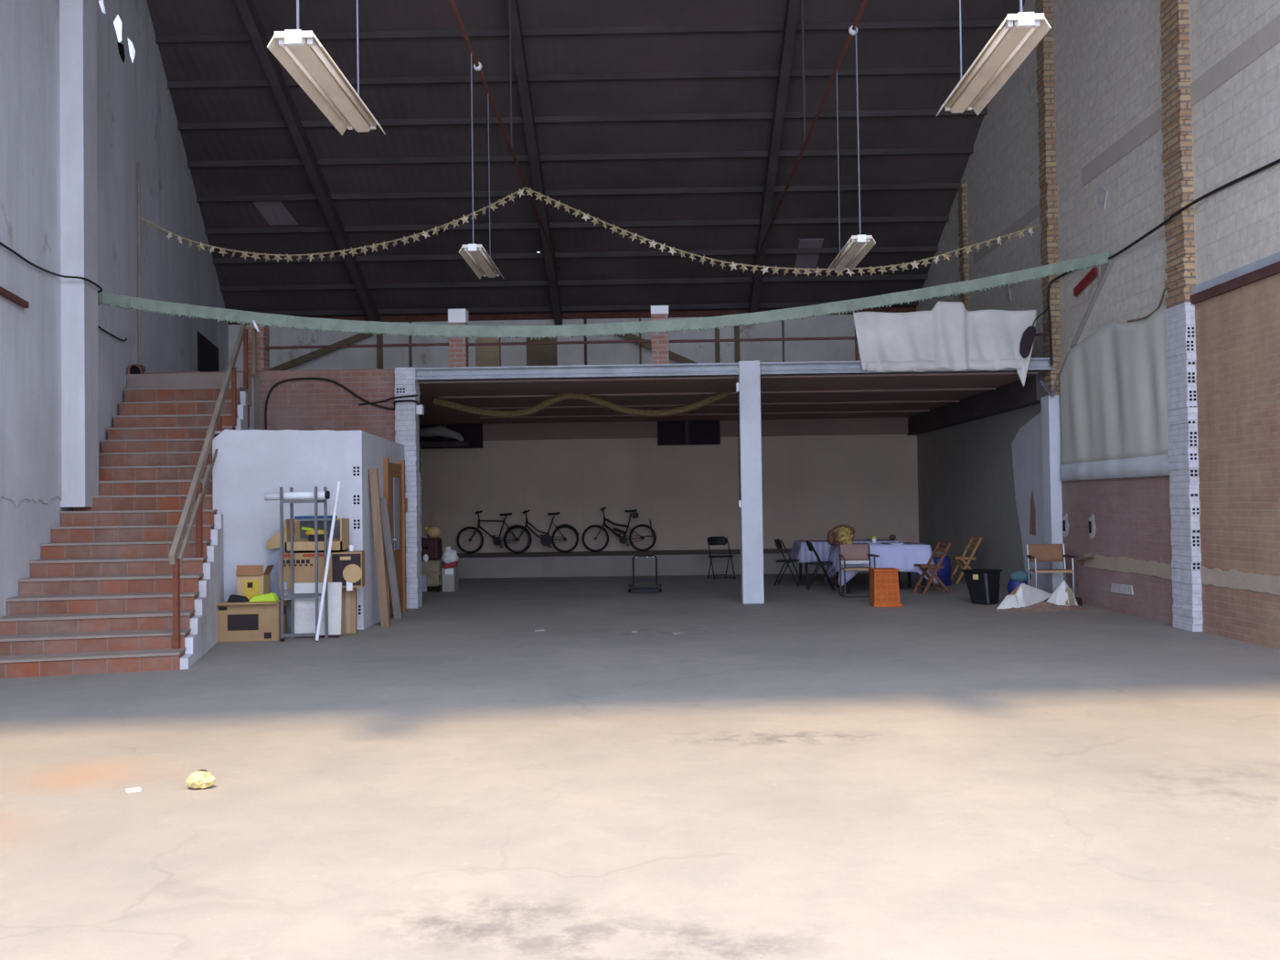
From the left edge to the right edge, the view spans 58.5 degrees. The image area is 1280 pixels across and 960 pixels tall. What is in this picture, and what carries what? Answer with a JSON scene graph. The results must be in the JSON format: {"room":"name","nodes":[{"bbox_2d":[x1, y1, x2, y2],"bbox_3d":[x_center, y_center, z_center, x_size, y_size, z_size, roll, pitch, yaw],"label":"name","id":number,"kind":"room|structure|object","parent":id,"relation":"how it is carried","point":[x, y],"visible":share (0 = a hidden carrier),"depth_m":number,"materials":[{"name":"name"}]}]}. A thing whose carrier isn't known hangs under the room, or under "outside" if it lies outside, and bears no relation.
{"room":"warehouse interior","nodes":[
{"label":"warehouse interior","id":0,"kind":"room"},
{"bbox_2d":[0,0,228,617],"bbox_3d":[-6.591,-3.967,12.669,0.470,11.635,27.646,-1,-1,-12],"label":"wall","id":1,"kind":"structure","parent":0,"point":[91,145],"depth_m":13.29,"materials":[{"name":"paint"}]},
{"bbox_2d":[0,286,29,308],"bbox_3d":[-6.094,-1.860,10.501,0.050,0.080,2.816,-1,-1,-12],"label":"strip","id":2,"kind":"object","parent":1,"relation":"attached to","point":[4,293],"visible":1,"depth_m":11.46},
{"bbox_2d":[0,242,102,292],"bbox_3d":[-6.248,-2.320,11.870,0.319,0.124,4.513,-1,-1,-12],"label":"cable","id":3,"kind":"object","parent":1,"relation":"attached to","point":[1,243],"visible":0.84,"depth_m":12.60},
{"bbox_2d":[97,324,127,341],"bbox_3d":[-7.131,-2.027,15.338,0.023,0.143,2.056,-1,-1,-12],"label":"cable","id":4,"kind":"object","parent":1,"relation":"attached to","point":[99,326],"visible":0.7,"depth_m":15.42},
{"bbox_2d":[142,368,395,441],"bbox_3d":[-5.546,-0.950,17.090,3.862,1.350,0.200,-1,-1,1],"label":"wall","id":5,"kind":"structure","parent":0,"point":[300,404],"depth_m":16.98,"materials":[{"name":"red brick"}]},
{"bbox_2d":[247,377,260,429],"bbox_3d":[-5.737,-0.887,16.841,0.200,1.220,0.300,-1,-1,1],"label":"trim","id":6,"kind":"structure","parent":5,"relation":"attached to","point":[255,409],"depth_m":16.77,"materials":[{"name":"wood"}]},
{"bbox_2d":[264,377,419,429],"bbox_3d":[-4.411,-1.038,16.872,2.312,0.986,0.160,-1,-1,1],"label":"cable","id":7,"kind":"object","parent":5,"relation":"attached to","point":[295,378],"visible":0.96,"depth_m":16.93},
{"bbox_2d":[358,394,416,405],"bbox_3d":[-3.726,-1.180,16.884,0.901,0.137,0.089,-1,-1,11],"label":"cable","id":8,"kind":"object","parent":5,"relation":"attached to","point":[389,399],"visible":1,"depth_m":16.85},
{"bbox_2d":[206,429,405,633],"bbox_3d":[-4.453,0.652,15.194,2.120,2.440,3.300,-1,-1,1],"label":"wall","id":9,"kind":"structure","parent":0,"point":[374,448],"depth_m":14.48,"materials":[{"name":"paint"}]},
{"bbox_2d":[383,457,406,618],"bbox_3d":[-3.373,0.788,15.804,0.182,2.160,1.070,-1,-1,1],"label":"door","id":10,"kind":"structure","parent":9,"relation":"in","point":[393,474],"depth_m":15.89,"materials":[{"name":"brown wood"}]},
{"bbox_2d":[227,307,918,553],"bbox_3d":[-1.658,-0.900,26.095,16.500,5.900,0.400,-1,-1,1],"label":"wall","id":11,"kind":"structure","parent":0,"point":[818,475],"depth_m":26.00,"materials":[{"name":"paint"}]},
{"bbox_2d":[419,424,482,448],"bbox_3d":[-4.313,-1.000,25.889,1.500,0.570,0.100,-1,-1,1],"label":"window","id":12,"kind":"structure","parent":11,"relation":"in","point":[473,433],"depth_m":25.86,"materials":[{"name":"black glass"}]},
{"bbox_2d":[657,420,720,445],"bbox_3d":[1.101,-1.081,25.825,1.410,0.570,0.100,-1,-1,1],"label":"window","id":13,"kind":"structure","parent":11,"relation":"in","point":[669,432],"depth_m":25.80,"materials":[{"name":"black glass"}]},
{"bbox_2d":[146,0,1025,325],"bbox_3d":[-2.251,-6.691,12.714,17.400,6.414,27.700,-1,-1,1],"label":"ceiling","id":14,"kind":"structure","parent":0,"point":[678,124],"depth_m":21.10,"materials":[{"name":"metal"}]},
{"bbox_2d":[269,332,373,370],"bbox_3d":[-7.491,-2.762,25.752,2.958,1.270,0.070,-1,-1,-3],"label":"brace","id":15,"kind":"object","parent":14,"relation":"attached to","point":[313,355],"visible":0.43,"depth_m":25.73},
{"bbox_2d":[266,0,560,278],"bbox_3d":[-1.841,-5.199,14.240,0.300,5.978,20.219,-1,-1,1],"label":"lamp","id":16,"kind":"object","parent":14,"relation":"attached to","point":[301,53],"depth_m":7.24,"materials":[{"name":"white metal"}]},
{"bbox_2d":[139,187,1039,277],"bbox_3d":[-0.759,-3.820,17.461,13.518,1.576,0.828,-1,-1,1],"label":"garland","id":17,"kind":"object","parent":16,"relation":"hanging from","point":[529,191],"visible":0.99,"depth_m":17.52,"materials":[{"name":"beige paper"}]},
{"bbox_2d":[752,0,1051,272],"bbox_3d":[2.287,-5.330,14.193,0.300,5.838,20.219,-1,-1,1],"label":"lamp","id":18,"kind":"object","parent":14,"relation":"attached to","point":[1018,34],"depth_m":7.72,"materials":[{"name":"white metal"}]},
{"bbox_2d":[0,572,1279,959],"bbox_3d":[-2.025,1.885,12.640,17.600,0.200,27.900,-1,-1,1],"label":"floor","id":19,"kind":"structure","parent":0,"point":[817,773],"depth_m":6.01,"materials":[{"name":"concrete"}]},
{"bbox_2d":[0,372,259,678],"bbox_3d":[-5.868,0.138,13.849,1.870,3.455,6.903,-1,-1,-12],"label":"staircase","id":20,"kind":"structure","parent":19,"relation":"on","point":[98,599],"depth_m":12.46,"materials":[{"name":"brick"}]},
{"bbox_2d":[127,363,145,374],"bbox_3d":[-7.252,-1.564,16.501,0.210,0.222,0.274,-1,-1,1],"label":"flower pot","id":21,"kind":"object","parent":20,"relation":"on","point":[133,368],"visible":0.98,"depth_m":16.42,"materials":[{"name":"ceramic"}]},
{"bbox_2d":[168,321,256,649],"bbox_3d":[-5.025,-0.329,13.737,0.194,4.029,5.691,-1,-1,-12],"label":"handrail","id":22,"kind":"object","parent":20,"relation":"on","point":[197,491],"visible":0.87,"depth_m":12.49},
{"bbox_2d":[125,787,140,792],"bbox_3d":[-2.705,1.655,6.101,0.070,0.014,0.040,0,-1,-34],"label":"paper scrap","id":23,"kind":"object","parent":19,"relation":"on","point":[135,789],"visible":1,"depth_m":6.09,"materials":[{"name":"white paper"}]},
{"bbox_2d":[186,769,215,789],"bbox_3d":[-2.365,1.614,6.157,0.154,0.090,0.121,-1,-1,1],"label":"lump","id":24,"kind":"object","parent":19,"relation":"on","point":[201,779],"visible":1,"depth_m":6.12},
{"bbox_2d":[216,599,287,642],"bbox_3d":[-4.443,1.607,13.080,0.695,0.444,0.490,-1,-1,-5],"label":"cardboard box","id":25,"kind":"object","parent":19,"relation":"on","point":[259,621],"visible":0.89,"depth_m":12.90,"materials":[{"name":"cardboard"}]},
{"bbox_2d":[227,594,248,602],"bbox_3d":[-4.574,1.347,13.018,0.216,0.086,0.119,-1,-1,1],"label":"pouch","id":26,"kind":"object","parent":25,"relation":"on","point":[233,598],"visible":1,"depth_m":12.97,"materials":[{"name":"fabric"}]},
{"bbox_2d":[235,565,273,600],"bbox_3d":[-4.454,1.184,13.236,0.347,0.407,0.316,-1,-1,-2],"label":"cardboard box","id":27,"kind":"object","parent":25,"relation":"on","point":[251,581],"visible":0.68,"depth_m":13.11,"materials":[{"name":"cardboard"}]},
{"bbox_2d":[244,580,258,598],"bbox_3d":[-4.457,1.260,13.110,0.170,0.210,0.005,-1,-1,-2],"label":"print","id":28,"kind":"object","parent":27,"relation":"attached to","point":[250,587],"depth_m":13.11},
{"bbox_2d":[249,592,279,602],"bbox_3d":[-4.279,1.336,13.020,0.316,0.099,0.125,-1,-1,1],"label":"bag","id":29,"kind":"object","parent":25,"relation":"on","point":[268,597],"visible":1,"depth_m":12.97,"materials":[{"name":"green plastic"}]},
{"bbox_2d":[279,486,328,641],"bbox_3d":[-3.833,0.949,13.006,0.464,1.740,0.318,-1,-1,1],"label":"metal rack","id":30,"kind":"object","parent":19,"relation":"on","point":[293,596],"visible":1,"depth_m":12.88,"materials":[{"name":"metal"}]},
{"bbox_2d":[264,490,330,501],"bbox_3d":[-3.905,0.179,13.018,0.722,0.102,0.095,-1,-1,-1],"label":"paper roll","id":31,"kind":"object","parent":30,"relation":"on","point":[321,495],"visible":1,"depth_m":12.98,"materials":[{"name":"white paper"}]},
{"bbox_2d":[294,582,341,638],"bbox_3d":[-3.739,1.507,13.236,0.550,0.630,0.135,-1,-1,1],"label":"board","id":32,"kind":"object","parent":19,"relation":"on","point":[304,609],"visible":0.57,"depth_m":13.23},
{"bbox_2d":[315,480,341,640],"bbox_3d":[-3.569,0.910,13.078,0.037,1.798,0.553,-1,-1,15],"label":"pole","id":33,"kind":"object","parent":19,"relation":"on","point":[338,482],"visible":1,"depth_m":13.06,"materials":[{"name":"plastic"}]},
{"bbox_2d":[341,587,356,633],"bbox_3d":[-3.757,1.558,13.644,0.720,0.545,0.308,-1,-1,-12],"label":"cardboard box","id":34,"kind":"object","parent":19,"relation":"on","point":[348,624],"visible":0.35,"depth_m":13.55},
{"bbox_2d":[278,550,364,590],"bbox_3d":[-3.755,1.078,13.532,0.940,0.450,0.431,-1,-1,-9],"label":"cardboard box","id":35,"kind":"object","parent":34,"relation":"on","point":[347,568],"visible":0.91,"depth_m":13.35,"materials":[{"name":"brown cardboard"}]},
{"bbox_2d":[266,547,285,598],"bbox_3d":[-4.295,1.093,13.568,0.379,0.628,0.030,-1,-1,1],"label":"shell","id":36,"kind":"object","parent":35,"relation":"on","point":[273,560],"visible":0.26,"depth_m":13.55,"materials":[{"name":"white plastic"}]},
{"bbox_2d":[279,554,294,557],"bbox_3d":[-4.101,0.880,13.271,0.160,0.035,0.005,-1,-1,-9],"label":"print","id":37,"kind":"object","parent":35,"relation":"attached to","point":[284,555],"depth_m":13.27},
{"bbox_2d":[302,553,324,556],"bbox_3d":[-3.775,0.877,13.323,0.300,0.035,0.005,-1,-1,-9],"label":"print","id":38,"kind":"object","parent":35,"relation":"attached to","point":[304,554],"depth_m":13.31},
{"bbox_2d":[284,518,349,552],"bbox_3d":[-3.827,0.652,13.557,0.670,0.385,0.320,-1,-1,1],"label":"carton","id":39,"kind":"object","parent":35,"relation":"on","point":[340,542],"visible":0.83,"depth_m":13.51,"materials":[{"name":"cardboard"}]},
{"bbox_2d":[266,528,285,548],"bbox_3d":[-4.298,0.676,13.521,0.270,0.280,0.058,-1,-1,1],"label":"flap","id":40,"kind":"object","parent":39,"relation":"attached to","point":[273,542],"visible":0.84,"depth_m":13.50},
{"bbox_2d":[301,526,328,541],"bbox_3d":[-3.830,0.638,13.477,0.313,0.180,0.140,-1,-1,1],"label":"power tool","id":41,"kind":"object","parent":39,"relation":"in","point":[310,532],"visible":0.65,"depth_m":13.41,"materials":[{"name":"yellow plastic"}]},
{"bbox_2d":[294,515,337,519],"bbox_3d":[-3.841,0.441,13.546,0.450,0.034,0.230,-1,-1,1],"label":"lid","id":42,"kind":"object","parent":39,"relation":"on","point":[297,517],"visible":0.88,"depth_m":13.43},
{"bbox_2d":[331,554,361,586],"bbox_3d":[-3.434,1.050,13.373,0.325,0.370,0.006,-1,-1,-9],"label":"print","id":43,"kind":"object","parent":35,"relation":"attached to","point":[346,568],"depth_m":13.37},
{"bbox_2d":[368,469,389,626],"bbox_3d":[-3.277,0.848,14.371,0.235,1.980,0.050,-1,-1,1],"label":"plank","id":44,"kind":"object","parent":19,"relation":"on","point":[373,473],"visible":1,"depth_m":14.35,"materials":[{"name":"wood"}]},
{"bbox_2d":[380,497,402,618],"bbox_3d":[-3.303,1.044,15.143,0.106,1.620,0.471,-1,-1,13],"label":"plank","id":45,"kind":"object","parent":19,"relation":"on","point":[389,547],"visible":0.86,"depth_m":15.13,"materials":[{"name":"wood"}]},
{"bbox_2d":[394,367,422,608],"bbox_3d":[-3.440,0.118,16.983,0.314,3.548,0.334,-1,-1,1],"label":"pillar","id":46,"kind":"structure","parent":19,"relation":"on","point":[406,384],"depth_m":16.84,"materials":[{"name":"brick"}]},
{"bbox_2d":[416,405,424,472],"bbox_3d":[-3.254,-0.611,16.936,0.085,1.001,0.120,-1,-1,1],"label":"junction box","id":47,"kind":"object","parent":46,"relation":"attached to","point":[420,410],"visible":1,"depth_m":16.91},
{"bbox_2d":[421,558,444,592],"bbox_3d":[-3.727,1.680,20.047,0.529,0.562,0.540,-1,-1,1],"label":"crate","id":48,"kind":"object","parent":19,"relation":"on","point":[431,570],"visible":0.46,"depth_m":19.82,"materials":[{"name":"cardboard"}]},
{"bbox_2d":[421,537,441,562],"bbox_3d":[-3.753,1.224,20.035,0.490,0.410,0.482,-1,-1,1],"label":"suitcase","id":49,"kind":"object","parent":48,"relation":"on","point":[431,548],"visible":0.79,"depth_m":19.85,"materials":[{"name":"fabric"}]},
{"bbox_2d":[426,507,432,537],"bbox_3d":[-3.742,0.750,20.335,0.070,0.528,0.248,-1,-1,-5],"label":"wooden stick","id":50,"kind":"object","parent":49,"relation":"on","point":[430,509],"visible":0.79,"depth_m":20.35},
{"bbox_2d":[423,525,440,538],"bbox_3d":[-3.633,0.917,20.010,0.300,0.220,0.254,-1,-1,1],"label":"bag","id":51,"kind":"object","parent":49,"relation":"on","point":[432,532],"visible":1,"depth_m":19.92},
{"bbox_2d":[441,565,458,591],"bbox_3d":[-3.349,1.746,20.181,0.220,0.420,0.460,-1,-1,1],"label":"carton","id":52,"kind":"object","parent":19,"relation":"on","point":[450,577],"visible":0.88,"depth_m":19.96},
{"bbox_2d":[441,545,458,568],"bbox_3d":[-3.346,1.360,20.097,0.309,0.397,0.316,-1,-1,1],"label":"plastic bag","id":53,"kind":"object","parent":52,"relation":"on","point":[450,558],"visible":1,"depth_m":20.02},
{"bbox_2d":[628,554,661,591],"bbox_3d":[0.083,1.574,19.168,0.550,0.624,0.430,-1,-1,1],"label":"hand truck","id":54,"kind":"object","parent":19,"relation":"on","point":[633,588],"visible":1,"depth_m":19.27,"materials":[{"name":"black metal"}]},
{"bbox_2d":[457,548,946,578],"bbox_3d":[-0.984,1.805,24.782,14.600,0.420,2.400,-1,-1,1],"label":"platform","id":55,"kind":"object","parent":19,"relation":"on","point":[688,561],"visible":0.29,"depth_m":23.59,"materials":[{"name":"concrete"}]},
{"bbox_2d":[457,511,531,554],"bbox_3d":[-3.281,1.163,25.643,1.675,0.963,0.611,-1,-1,1],"label":"bicycle","id":56,"kind":"object","parent":55,"relation":"on","point":[497,540],"visible":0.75,"depth_m":25.63,"materials":[{"name":"metal"}]},
{"bbox_2d":[503,510,578,553],"bbox_3d":[-2.184,1.142,25.370,1.675,0.963,0.611,-1,-1,1],"label":"bicycle","id":57,"kind":"object","parent":55,"relation":"on","point":[546,539],"visible":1,"depth_m":25.35,"materials":[{"name":"metal"}]},
{"bbox_2d":[581,507,656,552],"bbox_3d":[-0.470,1.099,25.491,1.660,1.003,0.611,-1,-1,1],"label":"bicycle","id":58,"kind":"object","parent":55,"relation":"on","point":[623,539],"visible":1,"depth_m":25.47,"materials":[{"name":"metal"}]},
{"bbox_2d":[706,536,735,580],"bbox_3d":[1.563,1.518,22.206,0.444,0.825,0.461,0,-1,-17],"label":"folding chair","id":59,"kind":"object","parent":19,"relation":"on","point":[711,540],"visible":1,"depth_m":22.32,"materials":[{"name":"black metal"}]},
{"bbox_2d":[737,360,764,604],"bbox_3d":[1.639,0.032,16.924,0.310,3.570,0.320,-1,-1,1],"label":"pillar","id":60,"kind":"structure","parent":19,"relation":"on","point":[749,378],"depth_m":16.77,"materials":[{"name":"white paint"}]},
{"bbox_2d":[736,383,741,507],"bbox_3d":[1.455,-0.517,16.848,0.040,1.830,0.080,-1,-1,1],"label":"conduit","id":61,"kind":"object","parent":60,"relation":"attached to","point":[737,384],"visible":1,"depth_m":16.83,"materials":[{"name":"white plastic"}]},
{"bbox_2d":[773,539,803,586],"bbox_3d":[2.619,1.463,20.245,0.461,0.825,0.444,-1,-1,19],"label":"folding chair","id":62,"kind":"object","parent":19,"relation":"on","point":[778,543],"visible":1,"depth_m":20.12,"materials":[{"name":"black plastic"}]},
{"bbox_2d":[805,540,834,590],"bbox_3d":[3.027,1.437,19.240,0.461,0.825,0.444,-1,-1,5],"label":"folding chair","id":63,"kind":"object","parent":19,"relation":"on","point":[809,544],"visible":1,"depth_m":19.06,"materials":[{"name":"black plastic"}]},
{"bbox_2d":[799,562,899,585],"bbox_3d":[3.775,1.493,20.730,1.740,0.740,0.960,-1,-1,1],"label":"trestle table","id":64,"kind":"object","parent":19,"relation":"on","point":[805,563],"visible":0.29,"depth_m":20.29,"materials":[{"name":"black metal"}]},
{"bbox_2d":[788,539,904,563],"bbox_3d":[3.768,1.294,20.741,2.047,0.376,1.274,-1,-1,1],"label":"tablecloth","id":65,"kind":"object","parent":64,"relation":"on","point":[800,551],"visible":0.34,"depth_m":20.21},
{"bbox_2d":[838,544,879,597],"bbox_3d":[3.369,1.407,17.732,0.605,0.800,0.512,-1,-1,1],"label":"camp chair","id":66,"kind":"object","parent":19,"relation":"on","point":[852,553],"visible":0.92,"depth_m":17.93,"materials":[{"name":"fabric"}]},
{"bbox_2d":[836,571,926,593],"bbox_3d":[3.979,1.455,18.978,1.330,0.740,1.160,-1,-1,1],"label":"trestle table","id":67,"kind":"object","parent":19,"relation":"on","point":[923,582],"visible":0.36,"depth_m":19.46,"materials":[{"name":"black metal"}]},
{"bbox_2d":[824,542,938,586],"bbox_3d":[3.978,1.388,18.978,1.628,0.641,1.481,-1,-1,1],"label":"tablecloth","id":68,"kind":"object","parent":67,"relation":"on","point":[903,557],"visible":0.67,"depth_m":18.34,"materials":[{"name":"fabric"}]},
{"bbox_2d":[826,529,834,544],"bbox_3d":[3.166,0.951,18.928,0.140,0.260,0.160,-1,-1,1],"label":"jug","id":69,"kind":"object","parent":68,"relation":"on","point":[830,540],"visible":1,"depth_m":18.88,"materials":[{"name":"brown ceramic"}]},
{"bbox_2d":[831,524,855,545],"bbox_3d":[3.355,0.920,18.889,0.382,0.365,0.389,-1,-1,28],"label":"basket","id":70,"kind":"object","parent":68,"relation":"on","point":[844,535],"visible":0.87,"depth_m":18.75,"materials":[{"name":"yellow wicker"}]},
{"bbox_2d":[868,567,902,607],"bbox_3d":[3.459,1.512,16.118,0.405,0.525,0.370,-1,-1,1],"label":"crate","id":71,"kind":"object","parent":19,"relation":"on","point":[884,581],"visible":1,"depth_m":15.96,"materials":[{"name":"orange plastic"}]},
{"bbox_2d":[912,542,951,595],"bbox_3d":[4.603,1.398,18.043,0.496,0.823,0.422,-1,-1,-8],"label":"wooden chair","id":72,"kind":"object","parent":19,"relation":"on","point":[928,566],"visible":0.98,"depth_m":17.95,"materials":[{"name":"red wood"}]},
{"bbox_2d":[928,555,951,586],"bbox_3d":[5.186,1.574,19.812,0.420,0.500,0.420,-1,-1,1],"label":"barrel","id":73,"kind":"object","parent":19,"relation":"on","point":[944,574],"visible":0.46,"depth_m":19.63,"materials":[{"name":"blue plastic"}]},
{"bbox_2d":[949,536,981,583],"bbox_3d":[5.790,1.428,20.358,0.496,0.823,0.422,-1,-1,-4],"label":"wooden chair","id":74,"kind":"object","parent":19,"relation":"on","point":[962,558],"visible":0.8,"depth_m":20.26,"materials":[{"name":"brown wood"}]},
{"bbox_2d":[960,568,1002,604],"bbox_3d":[4.856,1.514,16.212,0.400,0.485,0.410,0,-1,-35],"label":"bin","id":75,"kind":"object","parent":19,"relation":"on","point":[983,584],"visible":1,"depth_m":16.10,"materials":[{"name":"black plastic"}]},
{"bbox_2d":[1007,570,1031,594],"bbox_3d":[5.477,1.528,16.493,0.340,0.450,0.284,-1,-1,1],"label":"cloth bundle","id":76,"kind":"object","parent":19,"relation":"on","point":[1018,577],"visible":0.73,"depth_m":16.41,"materials":[{"name":"blue fabric"}]},
{"bbox_2d":[996,583,1051,608],"bbox_3d":[5.316,1.562,15.506,1.006,0.347,0.389,0,-1,-24],"label":"sheet","id":77,"kind":"object","parent":19,"relation":"on","point":[1024,595],"visible":0.93,"depth_m":15.41,"materials":[{"name":"fabric"}]},
{"bbox_2d":[1034,0,1063,594],"bbox_3d":[6.089,-2.846,17.008,0.202,9.199,0.361,-1,-1,1],"label":"pillar","id":78,"kind":"structure","parent":19,"relation":"on","point":[1050,414],"depth_m":16.88,"materials":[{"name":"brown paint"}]},
{"bbox_2d":[1019,308,1047,358],"bbox_3d":[5.784,-2.156,16.688,0.532,0.760,0.138,0,-1,-21],"label":"bag","id":79,"kind":"object","parent":78,"relation":"hanging from","point":[1029,335],"visible":1,"depth_m":16.60,"materials":[{"name":"purple fabric"}]},
{"bbox_2d":[1040,380,1055,396],"bbox_3d":[5.988,-1.335,16.745,0.241,0.245,0.066,-1,-1,-13],"label":"cable","id":80,"kind":"object","parent":78,"relation":"attached to","point":[1044,385],"visible":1,"depth_m":16.73,"materials":[{"name":"metal"}]},
{"bbox_2d":[1004,601,1096,611],"bbox_3d":[5.455,1.682,15.355,1.100,0.098,0.600,-1,-1,1],"label":"rubble","id":81,"kind":"object","parent":19,"relation":"on","point":[1042,605],"visible":0.85,"depth_m":15.17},
{"bbox_2d":[1026,544,1078,601],"bbox_3d":[5.770,1.308,16.075,0.645,0.800,0.512,-1,-1,5],"label":"camp chair","id":82,"kind":"object","parent":19,"relation":"on","point":[1035,552],"visible":0.88,"depth_m":16.28,"materials":[{"name":"metal"}]},
{"bbox_2d":[1046,580,1077,606],"bbox_3d":[5.715,1.545,15.505,0.500,0.370,0.400,-1,-1,1],"label":"sheet","id":83,"kind":"object","parent":19,"relation":"on","point":[1062,595],"visible":0.82,"depth_m":15.40,"materials":[{"name":"fabric"}]},
{"bbox_2d":[1159,0,1202,631],"bbox_3d":[6.076,-3.830,12.870,0.206,10.998,0.500,-1,-1,1],"label":"pillar","id":84,"kind":"structure","parent":19,"relation":"on","point":[1175,68],"depth_m":12.71,"materials":[{"name":"brick"}]},
{"bbox_2d":[1126,285,1170,321],"bbox_3d":[6.061,-2.066,13.596,0.071,0.246,1.355,-1,-1,4],"label":"rope","id":85,"kind":"object","parent":84,"relation":"attached to","point":[1168,287],"visible":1,"depth_m":13.40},
{"bbox_2d":[417,370,1048,425],"bbox_3d":[-1.602,-1.470,21.529,15.704,0.225,9.050,-1,-1,1],"label":"mezzanine slab","id":86,"kind":"object","parent":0,"point":[876,395],"visible":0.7,"depth_m":19.75,"materials":[{"name":"concrete"}]},
{"bbox_2d":[246,323,269,371],"bbox_3d":[-5.720,-1.969,17.123,0.250,0.705,0.260,-1,-1,1],"label":"post","id":87,"kind":"object","parent":86,"relation":"on","point":[263,336],"visible":0.64,"depth_m":17.00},
{"bbox_2d":[265,342,448,349],"bbox_3d":[-4.221,-2.000,17.075,2.760,0.054,0.044,-1,-1,1],"label":"rod","id":88,"kind":"object","parent":87,"relation":"attached to","point":[427,344],"visible":1,"depth_m":17.06,"materials":[{"name":"brown metal"}]},
{"bbox_2d":[419,425,469,447],"bbox_3d":[-4.726,-0.942,24.707,2.000,0.458,0.350,-1,-1,1],"label":"bundle","id":89,"kind":"object","parent":86,"relation":"hanging from","point":[440,431],"visible":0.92,"depth_m":24.58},
{"bbox_2d":[448,309,469,367],"bbox_3d":[-2.712,-2.099,17.089,0.260,0.875,0.280,-1,-1,1],"label":"post","id":90,"kind":"object","parent":86,"relation":"on","point":[458,348],"visible":0.82,"depth_m":16.95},
{"bbox_2d":[467,339,650,346],"bbox_3d":[-1.206,-2.044,17.040,2.750,0.054,0.044,-1,-1,1],"label":"rod","id":91,"kind":"object","parent":90,"relation":"attached to","point":[647,340],"visible":1,"depth_m":17.02,"materials":[{"name":"brown metal"}]},
{"bbox_2d":[475,337,501,366],"bbox_3d":[-2.358,-2.021,17.748,0.370,0.735,0.150,-1,-1,1],"label":"board","id":92,"kind":"object","parent":86,"relation":"on","point":[485,356],"visible":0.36,"depth_m":17.67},
{"bbox_2d":[433,390,728,418],"bbox_3d":[-0.970,-1.250,19.042,4.963,0.492,0.180,-1,-1,1],"label":"tinsel garland","id":93,"kind":"object","parent":86,"relation":"hanging from","point":[709,400],"visible":0.99,"depth_m":19.00,"materials":[{"name":"gold metal"}]},
{"bbox_2d":[617,332,696,363],"bbox_3d":[1.337,-2.519,25.591,4.021,1.997,0.070,-1,-1,5],"label":"brace","id":94,"kind":"object","parent":86,"relation":"on","point":[676,357],"visible":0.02,"depth_m":25.63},
{"bbox_2d":[650,305,669,363],"bbox_3d":[0.298,-2.144,17.054,0.260,0.875,0.280,-1,-1,1],"label":"post","id":95,"kind":"object","parent":86,"relation":"on","point":[659,341],"visible":0.89,"depth_m":16.92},
{"bbox_2d":[415,357,1055,380],"bbox_3d":[1.389,-1.637,16.901,9.410,0.175,0.160,-1,-1,1],"label":"beam","id":96,"kind":"structure","parent":86,"relation":"attached to","point":[1036,364],"depth_m":16.89,"materials":[{"name":"grey metal"}]},
{"bbox_2d":[853,300,1036,386],"bbox_3d":[4.482,-1.980,16.708,2.690,1.275,0.163,-1,-1,1],"label":"sheet","id":97,"kind":"object","parent":96,"relation":"hanging from","point":[948,336],"visible":1,"depth_m":16.74,"materials":[{"name":"fabric"}]},
{"bbox_2d":[854,328,860,361],"bbox_3d":[3.349,-2.089,17.016,0.250,0.675,0.260,-1,-1,1],"label":"post","id":98,"kind":"object","parent":86,"relation":"on","point":[857,352],"visible":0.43,"depth_m":17.03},
{"bbox_2d":[668,332,1046,342],"bbox_3d":[3.228,-2.110,16.988,5.600,0.054,0.044,-1,-1,1],"label":"rod","id":99,"kind":"object","parent":98,"relation":"attached to","point":[1040,334],"visible":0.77,"depth_m":16.99,"materials":[{"name":"brown metal"}]},
{"bbox_2d":[957,181,969,311],"bbox_3d":[6.201,-3.678,21.756,0.164,3.948,0.322,-1,-1,1],"label":"pillar","id":100,"kind":"structure","parent":0,"point":[963,230],"depth_m":21.65,"materials":[{"name":"brick"}]},
{"bbox_2d":[906,0,1279,650],"bbox_3d":[6.106,-4.156,12.513,0.500,11.635,27.000,-1,-1,1],"label":"wall","id":101,"kind":"structure","parent":0,"point":[979,456],"depth_m":14.28,"materials":[{"name":"grey concrete"}]},
{"bbox_2d":[97,251,1109,339],"bbox_3d":[-0.382,-2.342,14.498,13.025,1.107,0.160,-1,-1,-4],"label":"paper streamer","id":102,"kind":"object","parent":101,"relation":"hanging from","point":[207,313],"visible":0.95,"depth_m":14.50},
{"bbox_2d":[1073,267,1097,296],"bbox_3d":[6.130,-2.719,15.710,0.070,0.258,0.772,-1,-1,1],"label":"bracket","id":103,"kind":"object","parent":101,"relation":"attached to","point":[1092,274],"visible":1,"depth_m":15.66,"materials":[{"name":"metal"}]},
{"bbox_2d":[1058,302,1169,480],"bbox_3d":[6.106,-1.026,14.896,0.071,2.014,3.610,-1,-1,0],"label":"cloth","id":104,"kind":"object","parent":101,"relation":"hanging from","point":[1113,384],"visible":0.98,"depth_m":14.67,"materials":[{"name":"fabric"}]},
{"bbox_2d":[1046,158,1279,365],"bbox_3d":[5.972,-2.504,7.941,0.189,1.313,17.722,-1,-1,1],"label":"cable","id":105,"kind":"object","parent":101,"relation":"attached to","point":[1277,161],"visible":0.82,"depth_m":13.10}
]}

